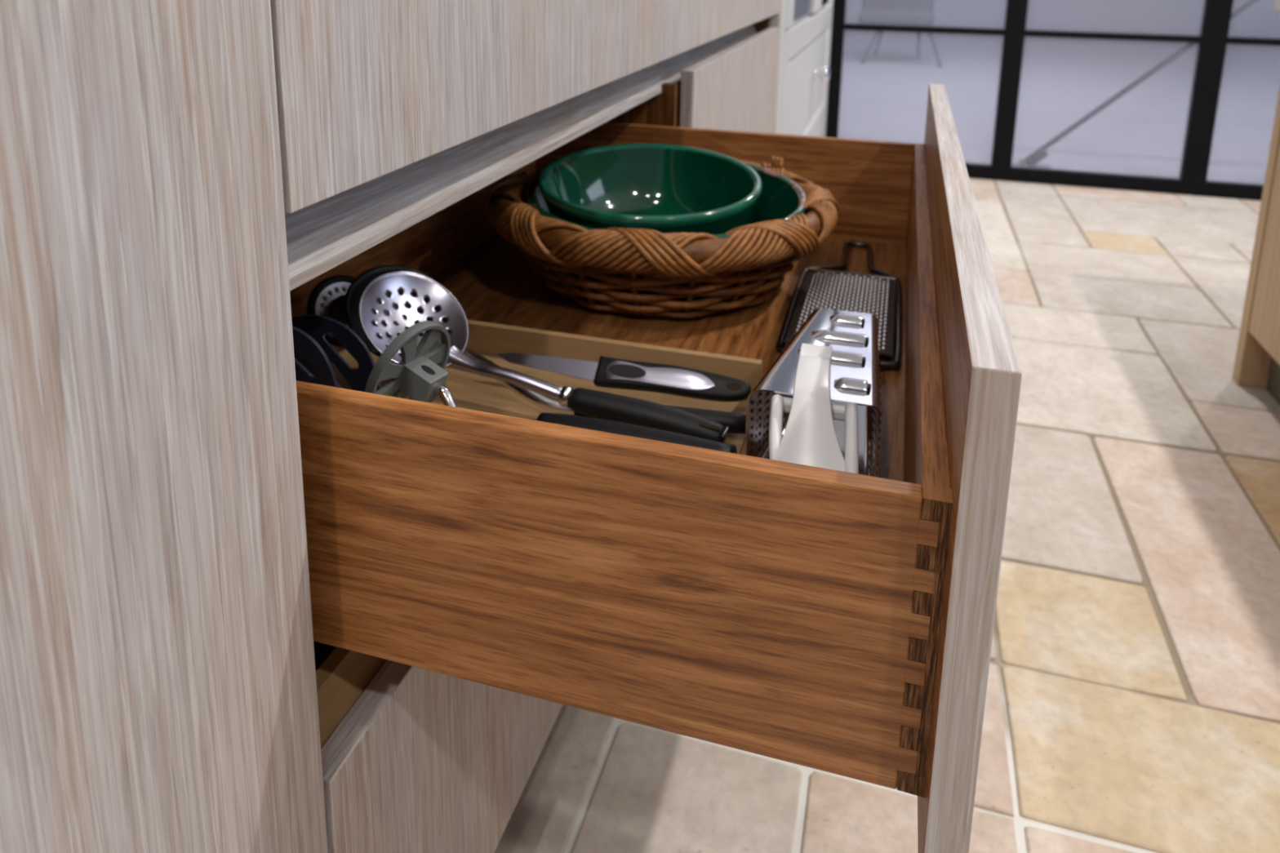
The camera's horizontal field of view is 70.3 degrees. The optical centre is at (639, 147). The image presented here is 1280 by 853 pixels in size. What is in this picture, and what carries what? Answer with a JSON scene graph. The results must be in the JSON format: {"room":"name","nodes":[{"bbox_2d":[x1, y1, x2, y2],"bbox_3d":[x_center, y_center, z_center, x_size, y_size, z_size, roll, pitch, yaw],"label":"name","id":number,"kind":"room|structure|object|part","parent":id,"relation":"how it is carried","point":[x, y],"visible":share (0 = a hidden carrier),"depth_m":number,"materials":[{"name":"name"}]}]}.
{"room":"kitchen","nodes":[
{"label":"kitchen","id":0,"kind":"room"},
{"bbox_2d":[493,39,1279,852],"bbox_3d":[2.160,0.035,4.895,8.500,0.061,12.800,4,12,16],"label":"floor","id":1,"kind":"structure","parent":0,"point":[1132,701],"depth_m":1.57,"materials":[{"name":"tile"}]},
{"bbox_2d":[0,0,328,852],"bbox_3d":[-0.585,-0.121,0.211,0.605,2.100,0.716,4,12,16],"label":"tall cabinet","id":2,"kind":"object","parent":1,"relation":"on","point":[158,694],"visible":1,"depth_m":0.42,"materials":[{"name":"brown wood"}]},
{"bbox_2d":[270,0,1022,852],"bbox_3d":[-0.015,0.134,1.584,0.993,1.050,2.083,4,12,16],"label":"base cabinet","id":3,"kind":"object","parent":1,"relation":"on","point":[475,576],"visible":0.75,"depth_m":0.57,"materials":[{"name":"brown wood"}]},
{"bbox_3d":[-0.101,0.318,1.073,0.028,0.040,0.998,4,12,16],"label":"finger rail","id":4,"kind":"part","parent":3,"relation":"part of","materials":[{"name":"brown wood"}]},
{"bbox_3d":[-0.314,0.131,1.110,0.014,0.182,0.938,4,12,16],"label":"panel","id":5,"kind":"part","parent":3,"relation":"part of","materials":[{"name":"brown wood"}]},
{"bbox_3d":[-0.073,0.475,1.111,0.022,0.325,1.018,4,12,16],"label":"drawer","id":6,"kind":"part","parent":3,"relation":"part of","materials":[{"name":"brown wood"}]},
{"bbox_3d":[0.013,-0.131,1.495,0.059,0.076,2.029,4,12,16],"label":"finger rail","id":7,"kind":"part","parent":3,"relation":"part of","materials":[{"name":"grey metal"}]},
{"bbox_3d":[0.080,-0.249,1.460,0.022,0.178,2.046,4,12,16],"label":"drawer","id":8,"kind":"part","parent":3,"relation":"part of","materials":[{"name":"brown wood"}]},
{"bbox_2d":[330,320,762,454],"bbox_3d":[-0.153,0.250,0.792,0.463,0.038,0.378,4,12,16],"label":"tray","id":9,"kind":"object","parent":3,"relation":"on","point":[470,391],"visible":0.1,"depth_m":0.92,"materials":[{"name":"brown wood"}]},
{"bbox_2d":[292,325,337,387],"bbox_3d":[-0.174,0.211,0.650,0.276,0.152,0.020,5,13,18],"label":"slotted turner","id":10,"kind":"object","parent":9,"relation":"in","point":[307,346],"visible":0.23,"depth_m":0.67,"materials":[{"name":"black plastic"}]},
{"bbox_2d":[306,275,355,346],"bbox_3d":[-0.301,0.177,0.934,0.063,0.093,0.091,4,12,16],"label":"slotted spoon","id":11,"kind":"object","parent":9,"relation":"on","point":[333,305],"visible":0.43,"depth_m":0.91,"materials":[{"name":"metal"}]},
{"bbox_2d":[291,314,381,391],"bbox_3d":[-0.171,0.212,0.730,0.279,0.127,0.023,5,13,18],"label":"slotted turner","id":12,"kind":"object","parent":9,"relation":"in","point":[317,326],"visible":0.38,"depth_m":0.75,"materials":[{"name":"black plastic"}]},
{"bbox_2d":[364,320,457,407],"bbox_3d":[-0.079,0.212,0.664,0.240,0.148,0.080,5,13,18],"label":"potato masher","id":13,"kind":"object","parent":9,"relation":"in","point":[420,375],"visible":0.46,"depth_m":0.68,"materials":[{"name":"grey plastic"}]},
{"bbox_3d":[-0.106,0.230,0.654,0.119,0.095,0.018,8,14,30],"label":"stem","id":14,"kind":"part","parent":13,"relation":"part of","materials":[{"name":"metal"}]},
{"bbox_2d":[358,271,728,443],"bbox_3d":[-0.086,0.190,0.810,0.338,0.115,0.106,4,12,16],"label":"skimmer","id":15,"kind":"object","parent":9,"relation":"on","point":[593,403],"visible":0.69,"depth_m":0.82,"materials":[{"name":"metal"}]},
{"bbox_2d":[358,271,468,367],"bbox_3d":[-0.207,0.159,0.839,0.085,0.071,0.106,4,12,16],"label":"bowl","id":16,"kind":"object","parent":15,"relation":"on","point":[424,286],"depth_m":0.86,"materials":[{"name":"metal"}]},
{"bbox_3d":[-0.122,0.205,0.825,0.119,0.038,0.022,4,12,16],"label":"stem","id":17,"kind":"part","parent":15,"relation":"part of","materials":[{"name":"metal"}]},
{"bbox_3d":[0.005,0.236,0.792,0.143,0.035,0.025,4,12,16],"label":"handle","id":18,"kind":"part","parent":15,"relation":"part of","materials":[{"name":"black plastic"}]},
{"bbox_2d":[343,265,746,434],"bbox_3d":[-0.089,0.193,0.841,0.382,0.117,0.110,4,12,16],"label":"ladle","id":19,"kind":"object","parent":9,"relation":"in","point":[735,422],"visible":0.19,"depth_m":0.85,"materials":[{"name":"silver metal"}]},
{"bbox_2d":[343,265,449,362],"bbox_3d":[-0.228,0.162,0.876,0.092,0.075,0.110,4,12,16],"label":"bowl","id":20,"kind":"object","parent":19,"relation":"on","point":[353,293],"depth_m":0.88,"materials":[{"name":"metal"}]},
{"bbox_3d":[-0.122,0.217,0.857,0.144,0.051,0.017,6,13,23],"label":"stem","id":21,"kind":"part","parent":19,"relation":"part of","materials":[{"name":"metal"}]},
{"bbox_3d":[0.019,0.246,0.825,0.156,0.023,0.023,3,12,9],"label":"handle","id":22,"kind":"part","parent":19,"relation":"part of","materials":[{"name":"black plastic"}]},
{"bbox_2d":[496,352,751,402],"bbox_3d":[-0.021,0.219,0.879,0.258,0.028,0.028,4,12,16],"label":"knife","id":23,"kind":"object","parent":9,"relation":"in","point":[608,372],"visible":1,"depth_m":0.86,"materials":[{"name":"black plastic"}]},
{"bbox_3d":[-0.093,0.215,0.898,0.108,0.015,0.015,4,12,16],"label":"blade","id":24,"kind":"part","parent":23,"relation":"part of","materials":[{"name":"metal"}]},
{"bbox_3d":[0.031,0.223,0.864,0.150,0.028,0.028,4,12,16],"label":"handle","id":25,"kind":"part","parent":23,"relation":"part of","materials":[{"name":"black plastic"}]},
{"bbox_2d":[528,412,737,453],"bbox_3d":[-0.109,0.242,0.776,0.389,0.051,0.068,4,12,16],"label":"utensil","id":26,"kind":"object","parent":9,"relation":"in","point":[594,424],"visible":0.25,"depth_m":0.73,"materials":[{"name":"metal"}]},
{"bbox_3d":[-0.149,0.247,0.579,0.636,0.182,0.014,4,12,16],"label":"panel","id":27,"kind":"part","parent":3,"relation":"part of","materials":[{"name":"brown wood"}]},
{"bbox_2d":[484,155,839,318],"bbox_3d":[0.029,0.106,1.224,0.461,0.144,0.460,4,12,16],"label":"wicker basket","id":28,"kind":"object","parent":3,"relation":"in","point":[554,248],"visible":0.68,"depth_m":1.05,"materials":[{"name":"brown wicker"}]},
{"bbox_3d":[0.029,0.076,1.218,0.445,0.046,0.446,4,12,16],"label":"rim rod","id":29,"kind":"part","parent":28,"relation":"part of","materials":[{"name":"wicker"}]},
{"bbox_3d":[0.029,0.076,1.218,0.447,0.044,0.447,4,12,16],"label":"rim rod","id":30,"kind":"part","parent":28,"relation":"part of","materials":[{"name":"wicker"}]},
{"bbox_3d":[0.029,0.076,1.218,0.450,0.046,0.450,4,12,16],"label":"rim rod","id":31,"kind":"part","parent":28,"relation":"part of","materials":[{"name":"wicker"}]},
{"bbox_3d":[0.029,0.076,1.218,0.454,0.047,0.454,4,12,16],"label":"rim rod","id":32,"kind":"part","parent":28,"relation":"part of","materials":[{"name":"wicker"}]},
{"bbox_3d":[0.029,0.076,1.218,0.431,0.045,0.431,-8,15,-37],"label":"rim rod","id":33,"kind":"part","parent":28,"relation":"part of","materials":[{"name":"wicker"}]},
{"bbox_3d":[0.029,0.076,1.218,0.431,0.046,0.430,-2,12,-13],"label":"rim rod","id":34,"kind":"part","parent":28,"relation":"part of","materials":[{"name":"wicker"}]},
{"bbox_3d":[0.029,0.076,1.218,0.430,0.046,0.431,-9,16,-40],"label":"rim rod","id":35,"kind":"part","parent":28,"relation":"part of","materials":[{"name":"wicker"}]},
{"bbox_3d":[0.029,0.076,1.218,0.444,0.054,0.444,4,12,16],"label":"rim rod","id":36,"kind":"part","parent":28,"relation":"part of","materials":[{"name":"wicker"}]},
{"bbox_3d":[0.029,0.076,1.218,0.430,0.047,0.430,-10,16,-43],"label":"rim rod","id":37,"kind":"part","parent":28,"relation":"part of","materials":[{"name":"wicker"}]},
{"bbox_3d":[0.029,0.076,1.218,0.450,0.053,0.450,4,12,16],"label":"rim rod","id":38,"kind":"part","parent":28,"relation":"part of","materials":[{"name":"wicker"}]},
{"bbox_3d":[0.029,0.076,1.218,0.456,0.052,0.456,4,12,16],"label":"rim rod","id":39,"kind":"part","parent":28,"relation":"part of","materials":[{"name":"wicker"}]},
{"bbox_3d":[0.029,0.076,1.218,0.430,0.046,0.430,12,16,42],"label":"rim rod","id":40,"kind":"part","parent":28,"relation":"part of","materials":[{"name":"wicker"}]},
{"bbox_3d":[0.029,0.076,1.218,0.430,0.045,0.431,0,12,-5],"label":"rim rod","id":41,"kind":"part","parent":28,"relation":"part of","materials":[{"name":"wicker"}]},
{"bbox_2d":[526,161,806,301],"bbox_3d":[0.035,0.109,1.221,0.371,0.128,0.371,4,12,16],"label":"bowl","id":42,"kind":"object","parent":28,"relation":"in","point":[780,197],"visible":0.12,"depth_m":1.23,"materials":[{"name":"green ceramic"}]},
{"bbox_2d":[537,143,761,235],"bbox_3d":[0.013,0.084,1.208,0.294,0.123,0.293,4,12,16],"label":"bowl","id":43,"kind":"object","parent":42,"relation":"in","point":[661,188],"visible":0.64,"depth_m":1.29,"materials":[{"name":"green ceramic"}]},
{"bbox_3d":[0.029,0.076,1.218,0.431,0.044,0.431,10,15,36],"label":"rim rod","id":44,"kind":"part","parent":28,"relation":"part of","materials":[{"name":"wicker"}]},
{"bbox_3d":[0.029,0.076,1.218,0.461,0.052,0.461,4,12,16],"label":"rim rod","id":45,"kind":"part","parent":28,"relation":"part of","materials":[{"name":"wicker"}]},
{"bbox_3d":[0.029,0.076,1.218,0.431,0.045,0.431,-1,12,-10],"label":"rim rod","id":46,"kind":"part","parent":28,"relation":"part of","materials":[{"name":"wicker"}]},
{"bbox_3d":[0.196,0.026,1.333,0.006,0.027,0.011,-1,12,-10],"label":"rod","id":47,"kind":"part","parent":28,"relation":"part of","materials":[{"name":"wicker"}]},
{"bbox_3d":[0.200,0.028,1.328,0.006,0.027,0.011,-1,12,-10],"label":"rod","id":48,"kind":"part","parent":28,"relation":"part of","materials":[{"name":"wicker"}]},
{"bbox_3d":[0.205,0.029,1.324,0.006,0.027,0.011,-1,12,-10],"label":"rod","id":49,"kind":"part","parent":28,"relation":"part of","materials":[{"name":"wicker"}]},
{"bbox_3d":[0.113,0.061,1.475,0.627,0.182,0.014,4,12,16],"label":"panel","id":50,"kind":"part","parent":3,"relation":"part of","materials":[{"name":"brown wood"}]},
{"bbox_3d":[0.219,-0.075,1.998,0.022,0.307,1.023,4,12,16],"label":"drawer","id":51,"kind":"part","parent":3,"relation":"part of","materials":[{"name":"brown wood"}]},
{"bbox_3d":[0.086,-0.065,2.604,0.605,1.020,0.030,4,12,16],"label":"panel","id":52,"kind":"part","parent":3,"relation":"part of","materials":[{"name":"grey wood"}]},
{"bbox_2d":[744,307,881,476],"bbox_3d":[0.151,0.216,0.767,0.103,0.113,0.300,4,12,16],"label":"box grater","id":53,"kind":"object","parent":3,"relation":"on","point":[818,404],"visible":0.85,"depth_m":0.72,"materials":[{"name":"metal"}]},
{"bbox_3d":[0.139,0.224,0.689,0.067,0.096,0.136,4,12,16],"label":"handle","id":54,"kind":"part","parent":53,"relation":"part of","materials":[{"name":"white plastic"}]},
{"bbox_3d":[0.163,0.178,0.780,0.055,0.006,0.017,4,12,16],"label":"slicing blade","id":55,"kind":"part","parent":53,"relation":"part of","materials":[{"name":"metal"}]},
{"bbox_3d":[0.181,0.171,0.826,0.048,0.006,0.017,4,12,16],"label":"slicing blade","id":56,"kind":"part","parent":53,"relation":"part of","materials":[{"name":"metal"}]},
{"bbox_3d":[0.198,0.164,0.871,0.030,0.006,0.017,4,12,16],"label":"slicing blade","id":57,"kind":"part","parent":53,"relation":"part of","materials":[{"name":"metal"}]},
{"bbox_3d":[0.168,0.188,0.723,0.026,0.006,0.017,4,12,16],"label":"slicing blade","id":58,"kind":"part","parent":53,"relation":"part of","materials":[{"name":"metal"}]},
{"bbox_3d":[0.212,0.166,0.866,0.005,0.004,0.007,4,12,16],"label":"blade","id":59,"kind":"part","parent":53,"relation":"part of","materials":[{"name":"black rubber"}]},
{"bbox_3d":[0.190,0.181,0.772,0.005,0.004,0.007,4,12,16],"label":"blade","id":60,"kind":"part","parent":53,"relation":"part of","materials":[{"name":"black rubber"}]},
{"bbox_3d":[0.204,0.174,0.818,0.005,0.004,0.007,4,12,16],"label":"blade","id":61,"kind":"part","parent":53,"relation":"part of","materials":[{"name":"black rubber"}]},
{"bbox_3d":[0.180,0.190,0.718,0.005,0.004,0.007,4,12,16],"label":"blade","id":62,"kind":"part","parent":53,"relation":"part of","materials":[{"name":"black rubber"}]},
{"bbox_2d":[775,240,902,368],"bbox_3d":[0.271,0.183,1.175,0.136,0.017,0.429,4,12,16],"label":"grater","id":63,"kind":"object","parent":3,"relation":"on","point":[821,286],"visible":0.71,"depth_m":1.13,"materials":[{"name":"metal"}]},
{"bbox_3d":[0.305,0.156,0.931,0.022,0.313,1.020,4,12,16],"label":"drawer","id":64,"kind":"part","parent":3,"relation":"part of","materials":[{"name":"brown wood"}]},
{"bbox_2d":[775,0,833,137],"bbox_3d":[0.374,-0.258,3.464,0.665,1.050,1.818,4,12,16],"label":"base cabinet","id":65,"kind":"object","parent":1,"relation":"on","point":[806,25],"visible":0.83,"depth_m":3.23,"materials":[{"name":"paint"}]},
{"bbox_3d":[0.538,-0.553,3.012,0.010,0.240,0.580,4,12,16],"label":"glass panel","id":66,"kind":"part","parent":65,"relation":"part of","materials":[{"name":"glass"}]},
{"bbox_3d":[0.628,0.127,3.504,0.024,0.188,1.650,4,12,16],"label":"drawer","id":67,"kind":"part","parent":65,"relation":"part of","materials":[{"name":"white paint"}]},
{"bbox_3d":[0.712,-0.285,3.537,0.060,0.072,0.072,4,12,16],"label":"knob","id":68,"kind":"part","parent":65,"relation":"part of","materials":[{"name":"metal"}]},
{"bbox_3d":[0.778,-0.721,3.821,0.010,0.240,0.420,4,12,16],"label":"glass panel","id":69,"kind":"part","parent":65,"relation":"part of","materials":[{"name":"glass"}]},
{"bbox_2d":[857,0,942,67],"bbox_3d":[2.557,-1.297,8.863,0.798,0.927,0.826,4,12,16],"label":"armchair","id":70,"kind":"object","parent":1,"relation":"on","point":[895,12],"visible":0.95,"depth_m":8.69,"materials":[{"name":"grey fabric"}]},
{"bbox_3d":[2.229,-0.993,8.707,0.213,0.386,0.042,-3,13,-17],"label":"leg","id":71,"kind":"part","parent":70,"relation":"part of","materials":[{"name":"grey metal"}]},
{"bbox_3d":[2.457,-1.110,9.275,0.043,0.385,0.202,-1,12,-9],"label":"leg","id":72,"kind":"part","parent":70,"relation":"part of","materials":[{"name":"grey metal"}]},
{"bbox_3d":[2.510,-1.274,8.882,0.700,0.140,0.600,4,12,16],"label":"seat","id":73,"kind":"part","parent":70,"relation":"part of","materials":[{"name":"grey fabric"}]},
{"bbox_3d":[2.605,-1.573,9.137,0.700,0.500,0.150,4,12,16],"label":"backrest","id":74,"kind":"part","parent":70,"relation":"part of","materials":[{"name":"grey fabric"}]},
{"bbox_3d":[2.814,-1.076,9.146,0.042,0.380,0.138,9,14,34],"label":"leg","id":75,"kind":"part","parent":70,"relation":"part of","materials":[{"name":"grey metal"}]},
{"bbox_3d":[2.766,-0.947,8.530,0.042,0.387,0.233,-5,13,-25],"label":"leg","id":76,"kind":"part","parent":70,"relation":"part of","materials":[{"name":"grey metal"}]},
{"bbox_2d":[825,0,1279,199],"bbox_3d":[2.069,-1.023,3.826,2.430,2.450,0.050,4,12,16],"label":"window frame","id":77,"kind":"structure","parent":1,"relation":"on","point":[1213,39],"depth_m":4.01,"materials":[{"name":"black paint"}]},
{"bbox_3d":[1.285,0.088,4.289,0.700,0.060,0.050,4,12,16],"label":"rail","id":78,"kind":"part","parent":77,"relation":"part of","materials":[{"name":"black metal"}]},
{"bbox_3d":[2.034,0.145,4.078,0.693,0.060,0.050,4,12,16],"label":"rail","id":79,"kind":"part","parent":77,"relation":"part of","materials":[{"name":"black metal"}]},
{"bbox_3d":[2.794,0.203,3.864,0.700,0.060,0.050,4,12,16],"label":"rail","id":80,"kind":"part","parent":77,"relation":"part of","materials":[{"name":"black metal"}]},
{"bbox_2d":[1011,0,1258,168],"bbox_3d":[2.338,-0.393,4.009,1.258,1.151,0.080,4,12,16],"label":"rod","id":81,"kind":"object","parent":1,"relation":"on","point":[1031,161],"visible":0.74,"depth_m":4.12,"materials":[{"name":"grey paint"}]},
{"bbox_3d":[1.821,0.094,4.264,0.200,0.075,0.080,4,12,16],"label":"foot plate","id":82,"kind":"part","parent":81,"relation":"part of","materials":[{"name":"grey metal"}]},
{"bbox_2d":[1232,0,1279,405],"bbox_3d":[1.510,0.397,0.787,0.930,0.915,2.630,4,12,16],"label":"kitchen island","id":83,"kind":"object","parent":1,"relation":"on","point":[1257,359],"visible":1,"depth_m":2.09,"materials":[{"name":"brown wood"}]},
{"bbox_3d":[1.361,0.135,1.763,0.022,0.737,0.629,4,12,16],"label":"door","id":84,"kind":"part","parent":83,"relation":"part of","materials":[{"name":"brown wood"}]},
{"bbox_2d":[1274,0,1279,10],"bbox_3d":[1.517,-0.036,0.695,0.930,0.030,2.630,4,12,16],"label":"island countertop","id":85,"kind":"structure","parent":83,"relation":"on","point":[1277,7],"depth_m":2.04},
{"bbox_2d":[844,0,1279,56],"bbox_3d":[3.991,-2.717,10.641,8.500,3.000,0.100,4,12,16],"label":"wall","id":86,"kind":"structure","parent":0,"point":[1173,17],"depth_m":10.47,"materials":[{"name":"white paint"}]}
]}

